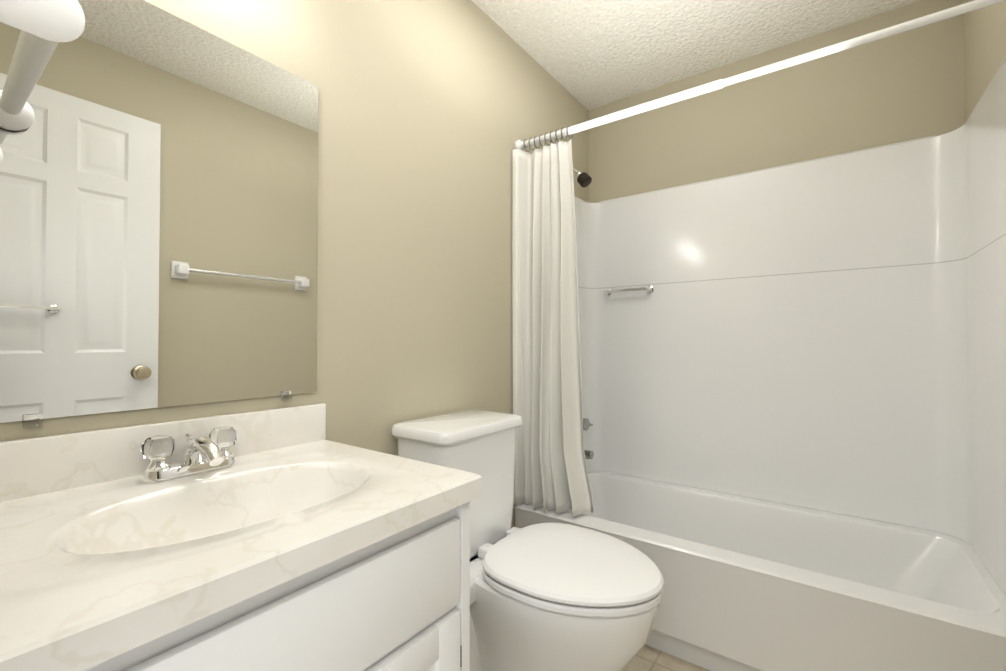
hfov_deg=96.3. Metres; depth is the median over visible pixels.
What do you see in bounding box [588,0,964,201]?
wall
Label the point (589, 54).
ceiling
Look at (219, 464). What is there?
faucet
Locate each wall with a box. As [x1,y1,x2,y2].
[0,0,587,527]
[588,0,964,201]
[963,0,1005,122]
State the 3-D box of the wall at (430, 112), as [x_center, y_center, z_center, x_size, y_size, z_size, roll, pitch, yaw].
[-0.275,-0.081,1.605,0.100,2.440,2.640,-1,-1,36]
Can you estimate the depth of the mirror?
0.92 m
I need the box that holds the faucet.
[141,426,236,482]
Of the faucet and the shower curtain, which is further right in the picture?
the shower curtain
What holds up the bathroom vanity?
on the floor
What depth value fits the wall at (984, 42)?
1.48 m
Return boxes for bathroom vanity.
[0,403,481,670]
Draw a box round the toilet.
[392,410,663,670]
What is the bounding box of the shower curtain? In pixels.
[512,125,593,516]
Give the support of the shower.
on the floor
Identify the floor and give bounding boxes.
[623,645,709,670]
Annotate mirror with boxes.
[0,0,317,427]
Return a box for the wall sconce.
[0,0,84,130]
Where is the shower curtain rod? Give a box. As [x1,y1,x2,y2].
[515,0,1005,150]
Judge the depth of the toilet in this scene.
1.25 m
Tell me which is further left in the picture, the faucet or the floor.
the faucet
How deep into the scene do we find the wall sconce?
0.58 m
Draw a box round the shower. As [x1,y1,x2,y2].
[513,58,1005,670]
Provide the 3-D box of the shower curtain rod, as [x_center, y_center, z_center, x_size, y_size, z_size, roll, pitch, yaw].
[0.679,-0.842,1.546,1.516,0.052,0.052,-1,-1,36]
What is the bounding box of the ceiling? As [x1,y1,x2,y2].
[472,0,919,109]

